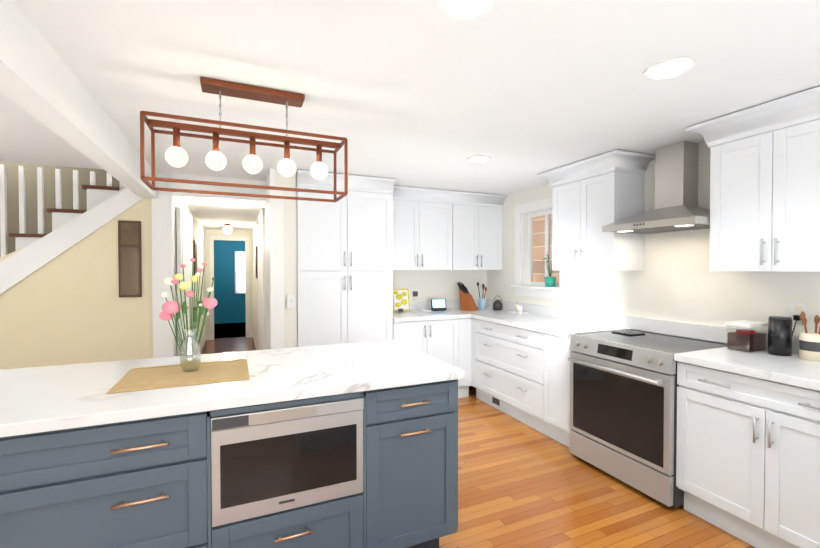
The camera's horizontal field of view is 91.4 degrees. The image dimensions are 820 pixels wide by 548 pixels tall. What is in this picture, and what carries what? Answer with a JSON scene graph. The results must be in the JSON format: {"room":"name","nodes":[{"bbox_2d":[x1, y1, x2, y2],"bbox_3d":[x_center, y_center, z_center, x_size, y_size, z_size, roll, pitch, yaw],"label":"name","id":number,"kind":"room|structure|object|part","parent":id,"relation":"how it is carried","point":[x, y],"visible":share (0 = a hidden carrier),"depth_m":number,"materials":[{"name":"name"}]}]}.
{"room":"kitchen","nodes":[
{"label":"kitchen","id":0,"kind":"room"},
{"bbox_2d":[0,161,119,257],"bbox_3d":[-4.385,-0.248,3.930,3.630,3.200,0.100,0,1,-24],"label":"wall","id":1,"kind":"structure","parent":0,"point":[12,174],"depth_m":4.11,"materials":[{"name":"beige paint"}]},
{"bbox_2d":[0,0,156,198],"bbox_3d":[-0.980,-0.756,0.461,0.120,0.230,6.870,0,1,-24],"label":"header beam","id":2,"kind":"structure","parent":0,"point":[40,81],"depth_m":1.66,"materials":[{"name":"white paint"}]},
{"bbox_2d":[174,196,207,355],"bbox_3d":[-3.186,0.235,5.879,0.120,2.180,4.460,0,1,-24],"label":"wall","id":3,"kind":"structure","parent":0,"point":[203,237],"depth_m":6.42,"materials":[{"name":"beige paint"}]},
{"bbox_2d":[176,207,196,355],"bbox_3d":[-2.349,0.342,4.247,0.129,1.990,0.721,0,1,-24],"label":"hall door","id":4,"kind":"structure","parent":3,"relation":"in","point":[184,233],"depth_m":4.06,"materials":[{"name":"white wood"}]},
{"bbox_2d":[193,240,196,274],"bbox_3d":[-3.061,-0.223,5.714,0.023,0.500,0.350,0,1,-24],"label":"framed picture","id":5,"kind":"object","parent":3,"relation":"attached to","point":[195,254],"depth_m":5.59},
{"bbox_2d":[151,173,265,357],"bbox_3d":[-1.916,0.217,3.880,0.970,2.270,0.220,0,1,-24],"label":"wall","id":6,"kind":"structure","parent":0,"point":[163,246],"depth_m":3.67,"materials":[{"name":"white paint"}]},
{"bbox_2d":[181,196,264,230],"bbox_3d":[-2.732,-0.902,5.985,1.050,0.090,4.600,0,1,-24],"label":"ceiling","id":7,"kind":"structure","parent":0,"point":[212,213],"depth_m":5.44,"materials":[{"name":"white paint"}]},
{"bbox_2d":[223,224,231,233],"bbox_3d":[-3.186,-0.783,6.989,0.146,0.175,0.150,0,1,-24],"label":"globe","id":8,"kind":"object","parent":7,"relation":"attached to","point":[227,228],"visible":1,"depth_m":6.94,"materials":[{"name":"white glass"}]},
{"bbox_2d":[207,229,250,339],"bbox_3d":[-3.627,0.205,8.049,0.810,2.180,0.130,0,1,-24],"label":"wall","id":9,"kind":"structure","parent":0,"point":[212,234],"depth_m":8.01,"materials":[{"name":"beige paint"}]},
{"bbox_2d":[214,240,245,337],"bbox_3d":[-4.112,0.118,9.271,3.200,2.480,2.500,0,1,-24],"label":"wall","id":10,"kind":"structure","parent":0,"point":[230,308],"depth_m":10.27,"materials":[{"name":"teal paint"}]},
{"bbox_2d":[235,251,244,293],"bbox_3d":[-4.189,-0.038,10.446,0.700,1.100,0.060,0,1,-24],"label":"window","id":11,"kind":"structure","parent":10,"relation":"in","point":[239,272],"depth_m":10.34,"materials":[{"name":"white glass"}]},
{"bbox_2d":[0,185,486,369],"bbox_3d":[-2.350,0.219,3.739,7.200,2.270,0.150,0,1,-24],"label":"wall","id":12,"kind":"structure","parent":0,"point":[69,306],"depth_m":3.48,"materials":[{"name":"beige paint"}]},
{"bbox_2d":[0,188,142,293],"bbox_3d":[-3.958,0.671,3.010,3.465,3.154,0.130,0,1,-24],"label":"trim","id":13,"kind":"structure","parent":12,"relation":"attached to","point":[20,265],"depth_m":3.38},
{"bbox_2d":[118,220,141,296],"bbox_3d":[-2.499,-0.134,3.575,0.170,0.680,0.022,0,1,-24],"label":"framed picture","id":14,"kind":"object","parent":12,"relation":"attached to","point":[129,259],"visible":1,"depth_m":3.56,"materials":[{"name":"wood"}]},
{"bbox_2d":[393,186,460,269],"bbox_3d":[0.063,-0.483,4.520,0.892,0.873,0.328,0,1,-24],"label":"upper cabinet","id":15,"kind":"object","parent":12,"relation":"attached to","point":[434,229],"depth_m":4.39,"materials":[{"name":"white wood"}]},
{"bbox_2d":[461,192,504,269],"bbox_3d":[0.703,-0.486,4.799,0.743,0.873,0.328,0,1,-24],"label":"upper cabinet","id":16,"kind":"object","parent":12,"relation":"attached to","point":[481,214],"depth_m":4.67,"materials":[{"name":"white wood"}]},
{"bbox_2d":[251,169,296,349],"bbox_3d":[-2.152,0.189,5.915,0.225,2.270,5.220,0,1,-24],"label":"wall","id":17,"kind":"structure","parent":0,"point":[281,255],"depth_m":3.55,"materials":[{"name":"white paint"}]},
{"bbox_2d":[255,246,257,277],"bbox_3d":[-2.432,-0.182,6.344,0.019,0.500,0.200,0,1,-24],"label":"framed picture","id":18,"kind":"object","parent":17,"relation":"attached to","point":[256,246],"depth_m":6.25},
{"bbox_2d":[258,208,265,349],"bbox_3d":[-1.821,0.298,4.926,0.040,2.080,1.000,0,1,-24],"label":"hall door","id":19,"kind":"structure","parent":17,"relation":"in","point":[261,291],"depth_m":4.85,"materials":[{"name":"white wood"}]},
{"bbox_2d":[287,294,295,307],"bbox_3d":[-1.050,0.239,3.541,0.072,0.116,0.010,0,1,-24],"label":"light switch","id":20,"kind":"object","parent":17,"relation":"attached to","point":[291,302],"visible":0.96,"depth_m":3.54,"materials":[{"name":"white plastic"}]},
{"bbox_2d":[0,0,819,195],"bbox_3d":[-0.901,-0.923,0.591,7.350,0.100,7.050,0,1,-24],"label":"ceiling","id":21,"kind":"structure","parent":0,"point":[428,94],"depth_m":1.80,"materials":[{"name":"white paint"}]},
{"bbox_2d":[140,77,347,201],"bbox_3d":[-0.762,-0.642,1.938,0.873,0.494,0.253,0,1,-24],"label":"pendant light fixture","id":22,"kind":"object","parent":21,"relation":"hanging from","point":[238,90],"visible":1,"depth_m":1.91,"materials":[{"name":"orange metal"}]},
{"bbox_2d":[438,0,496,19],"bbox_3d":[0.185,-0.877,1.290,0.190,0.008,0.190,0,1,-24],"label":"recessed light","id":23,"kind":"object","parent":21,"relation":"in","point":[463,9],"visible":1,"depth_m":1.32,"materials":[{"name":"white plastic"}]},
{"bbox_2d":[467,155,490,162],"bbox_3d":[0.541,-0.902,3.147,0.190,0.008,0.190,0,1,-24],"label":"recessed light","id":24,"kind":"object","parent":21,"relation":"in","point":[479,158],"visible":0.96,"depth_m":3.12,"materials":[{"name":"white plastic"}]},
{"bbox_2d":[643,57,695,79],"bbox_3d":[1.117,-0.883,1.729,0.190,0.008,0.190,0,1,-24],"label":"recessed light","id":25,"kind":"object","parent":21,"relation":"in","point":[669,68],"visible":1,"depth_m":1.71,"materials":[{"name":"white plastic"}]},
{"bbox_2d":[201,322,755,547],"bbox_3d":[-2.312,1.393,3.854,7.350,0.080,14.100,0,1,-24],"label":"floor","id":26,"kind":"structure","parent":0,"point":[521,484],"depth_m":2.43,"materials":[{"name":"brown wood"}]},
{"bbox_2d":[0,164,126,256],"bbox_3d":[-3.832,0.436,3.613,2.703,2.892,0.900,0,1,-24],"label":"staircase","id":27,"kind":"structure","parent":26,"relation":"on","point":[96,195],"depth_m":3.43,"materials":[{"name":"white wood"}]},
{"bbox_2d":[0,379,457,547],"bbox_3d":[-0.779,0.941,1.798,1.979,0.880,0.643,0,1,-24],"label":"kitchen island","id":28,"kind":"object","parent":26,"relation":"on","point":[144,483],"depth_m":1.55,"materials":[{"name":"blue wood"}]},
{"bbox_2d":[0,340,463,437],"bbox_3d":[-0.956,0.480,1.871,2.259,0.040,0.901,0,1,-24],"label":"island countertop","id":29,"kind":"structure","parent":28,"relation":"on","point":[46,398],"depth_m":1.70,"materials":[{"name":"stone"}]},
{"bbox_2d":[106,359,249,393],"bbox_3d":[-1.021,0.456,1.840,0.515,0.007,0.420,0,1,-24],"label":"placemat","id":30,"kind":"object","parent":29,"relation":"on","point":[149,378],"visible":0.96,"depth_m":1.78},
{"bbox_2d":[159,258,217,371],"bbox_3d":[-1.039,0.189,1.880,0.246,0.530,0.106,0,1,-24],"label":"flower vase","id":31,"kind":"object","parent":30,"relation":"on","point":[190,354],"visible":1,"depth_m":1.86,"materials":[{"name":"clear glass"}]},
{"bbox_3d":[-0.474,0.741,1.617,0.588,0.411,0.031,0,1,-24],"label":"microwave drawer","id":32,"kind":"part","parent":28,"relation":"part of","materials":[{"name":"silver metal"}]},
{"bbox_2d":[296,170,395,346],"bbox_3d":[-0.691,0.220,3.994,0.909,2.262,0.706,0,1,-24],"label":"pantry cabinet","id":33,"kind":"object","parent":26,"relation":"on","point":[344,269],"visible":0.77,"depth_m":3.73,"materials":[{"name":"white wood"}]},
{"bbox_2d":[393,318,460,397],"bbox_3d":[0.050,0.906,4.376,0.739,0.880,0.618,0,1,-24],"label":"base cabinet","id":34,"kind":"object","parent":26,"relation":"on","point":[447,341],"depth_m":4.14,"materials":[{"name":"white wood"}]},
{"bbox_2d":[461,318,471,397],"bbox_3d":[0.436,0.903,4.544,0.215,0.880,0.618,0,1,-24],"label":"base cabinet","id":35,"kind":"object","parent":26,"relation":"on","point":[465,322],"depth_m":4.28,"materials":[{"name":"white wood"}]},
{"bbox_2d":[393,299,798,353],"bbox_3d":[1.082,0.415,2.975,1.518,0.140,3.998,0,1,-24],"label":"countertop","id":36,"kind":"structure","parent":35,"relation":"on","point":[561,322],"depth_m":3.56,"materials":[{"name":"stone"}]},
{"bbox_2d":[393,289,409,310],"bbox_3d":[-0.103,0.295,4.566,0.200,0.249,0.073,0,1,-24],"label":"picture","id":37,"kind":"object","parent":36,"relation":"on","point":[401,298],"visible":0.94,"depth_m":4.56},
{"bbox_2d":[398,291,430,311],"bbox_3d":[0.033,0.312,4.566,0.370,0.219,0.196,0,1,-24],"label":"clutter","id":38,"kind":"object","parent":36,"relation":"on","point":[415,293],"visible":0.98,"depth_m":4.61},
{"bbox_2d":[431,299,446,310],"bbox_3d":[0.324,0.353,4.624,0.180,0.137,0.092,0,1,-16],"label":"display","id":39,"kind":"object","parent":36,"relation":"on","point":[438,304],"visible":0.94,"depth_m":4.59,"materials":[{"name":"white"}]},
{"bbox_2d":[457,282,477,310],"bbox_3d":[0.665,0.256,4.675,0.238,0.329,0.120,1,1,41],"label":"knife block","id":40,"kind":"object","parent":36,"relation":"on","point":[467,302],"visible":1,"depth_m":4.64,"materials":[{"name":"brown wood"}]},
{"bbox_2d":[477,282,486,309],"bbox_3d":[0.858,0.257,4.763,0.116,0.325,0.092,0,1,-24],"label":"utensil cup","id":41,"kind":"object","parent":36,"relation":"on","point":[482,303],"visible":1,"depth_m":4.74,"materials":[{"name":"blue ceramic"}]},
{"bbox_2d":[493,296,501,309],"bbox_3d":[1.029,0.336,4.698,0.116,0.168,0.110,0,1,-24],"label":"lantern","id":42,"kind":"object","parent":36,"relation":"on","point":[497,304],"visible":1,"depth_m":4.66,"materials":[{"name":"grey metal"}]},
{"bbox_2d":[508,301,527,313],"bbox_3d":[1.177,0.359,4.359,0.140,0.132,0.180,0,1,-24],"label":"soap tray","id":43,"kind":"object","parent":36,"relation":"on","point":[518,309],"visible":1,"depth_m":4.30,"materials":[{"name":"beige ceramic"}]},
{"bbox_2d":[471,318,542,430],"bbox_3d":[1.169,0.912,3.908,0.618,0.880,1.170,0,1,-24],"label":"base cabinet","id":44,"kind":"object","parent":26,"relation":"on","point":[521,375],"depth_m":3.75,"materials":[{"name":"white wood"}]},
{"bbox_2d":[539,333,570,446],"bbox_3d":[1.446,0.921,3.274,0.618,0.880,0.318,0,1,-24],"label":"base cabinet","id":45,"kind":"object","parent":26,"relation":"on","point":[554,352],"depth_m":3.20,"materials":[{"name":"white wood"}]},
{"bbox_2d":[568,329,727,507],"bbox_3d":[1.602,0.910,2.752,0.692,0.915,0.758,0,1,-24],"label":"range","id":46,"kind":"object","parent":26,"relation":"on","point":[623,407],"visible":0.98,"depth_m":2.56,"materials":[{"name":"silver glass"}]},
{"bbox_2d":[612,330,644,335],"bbox_3d":[1.650,0.444,3.027,0.160,0.010,0.160,0,1,-24],"label":"trivet","id":47,"kind":"object","parent":46,"relation":"on","point":[626,332],"visible":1,"depth_m":3.02,"materials":[{"name":"black glass"}]},
{"bbox_2d":[676,362,819,547],"bbox_3d":[1.983,0.938,2.044,0.618,0.880,0.839,0,1,-24],"label":"base cabinet","id":48,"kind":"object","parent":26,"relation":"on","point":[748,459],"visible":1,"depth_m":1.96,"materials":[{"name":"white wood"}]},
{"bbox_2d":[674,347,819,390],"bbox_3d":[2.044,0.480,1.863,0.646,0.040,1.208,0,1,-24],"label":"countertop","id":49,"kind":"structure","parent":48,"relation":"on","point":[794,370],"depth_m":2.02,"materials":[{"name":"stone"}]},
{"bbox_2d":[725,320,767,352],"bbox_3d":[2.006,0.369,2.386,0.190,0.165,0.130,0,1,-24],"label":"coffee canister","id":50,"kind":"object","parent":49,"relation":"on","point":[744,340],"visible":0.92,"depth_m":2.35,"materials":[{"name":"brown plastic"}]},
{"bbox_2d":[768,315,800,355],"bbox_3d":[2.117,0.344,2.270,0.170,0.219,0.100,0,1,-24],"label":"coffee grinder","id":51,"kind":"object","parent":49,"relation":"on","point":[780,333],"visible":0.98,"depth_m":2.22,"materials":[{"name":"black plastic"}]},
{"bbox_2d":[799,311,819,361],"bbox_3d":[2.149,0.328,2.131,0.120,0.256,0.111,0,1,-24],"label":"utensil crock","id":52,"kind":"object","parent":49,"relation":"on","point":[809,346],"visible":1,"depth_m":2.12,"materials":[{"name":"beige ceramic"}]},
{"bbox_2d":[487,142,819,343],"bbox_3d":[2.398,0.242,2.048,0.150,2.270,7.050,0,1,-24],"label":"wall","id":53,"kind":"structure","parent":0,"point":[676,280],"depth_m":2.90,"materials":[{"name":"beige paint"}]},
{"bbox_2d":[511,197,568,299],"bbox_3d":[1.399,-0.263,4.229,0.190,1.020,0.820,0,1,-24],"label":"kitchen window","id":54,"kind":"structure","parent":53,"relation":"in","point":[526,285],"depth_m":4.42,"materials":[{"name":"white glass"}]},
{"bbox_2d":[543,255,555,286],"bbox_3d":[1.427,-0.043,4.068,0.113,0.343,0.246,0,1,-24],"label":"planter","id":55,"kind":"object","parent":54,"relation":"on","point":[550,281],"visible":0.73,"depth_m":4.04,"materials":[{"name":"teal ceramic"}]},
{"bbox_2d":[538,150,654,270],"bbox_3d":[1.515,-0.466,3.348,0.416,0.873,0.819,0,1,-24],"label":"upper cabinet","id":56,"kind":"object","parent":53,"relation":"attached to","point":[592,196],"visible":0.98,"depth_m":3.14,"materials":[{"name":"white wood"}]},
{"bbox_2d":[602,141,709,233],"bbox_3d":[1.755,-0.602,2.740,0.460,0.597,0.653,0,1,-24],"label":"range hood","id":57,"kind":"object","parent":53,"relation":"attached to","point":[677,208],"visible":1,"depth_m":2.75,"materials":[{"name":"silver metal"}]},
{"bbox_2d":[686,86,819,271],"bbox_3d":[2.258,-0.443,1.647,0.416,0.873,1.926,0,1,-24],"label":"upper cabinet","id":58,"kind":"object","parent":53,"relation":"attached to","point":[765,188],"visible":1,"depth_m":2.14,"materials":[{"name":"white wood"}]},
{"bbox_2d":[791,302,806,323],"bbox_3d":[2.210,0.219,2.276,0.008,0.116,0.072,0,1,-24],"label":"electrical outlet","id":59,"kind":"object","parent":53,"relation":"attached to","point":[797,308],"visible":0.67,"depth_m":2.28,"materials":[{"name":"white plastic"}]},
{"label":"outside","id":60,"kind":"structure","parent":0,"visible":0},
{"bbox_2d":[533,214,559,282],"bbox_3d":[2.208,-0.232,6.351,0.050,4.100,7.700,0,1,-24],"label":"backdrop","id":61,"kind":"structure","parent":60,"point":[541,248],"depth_m":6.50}
]}

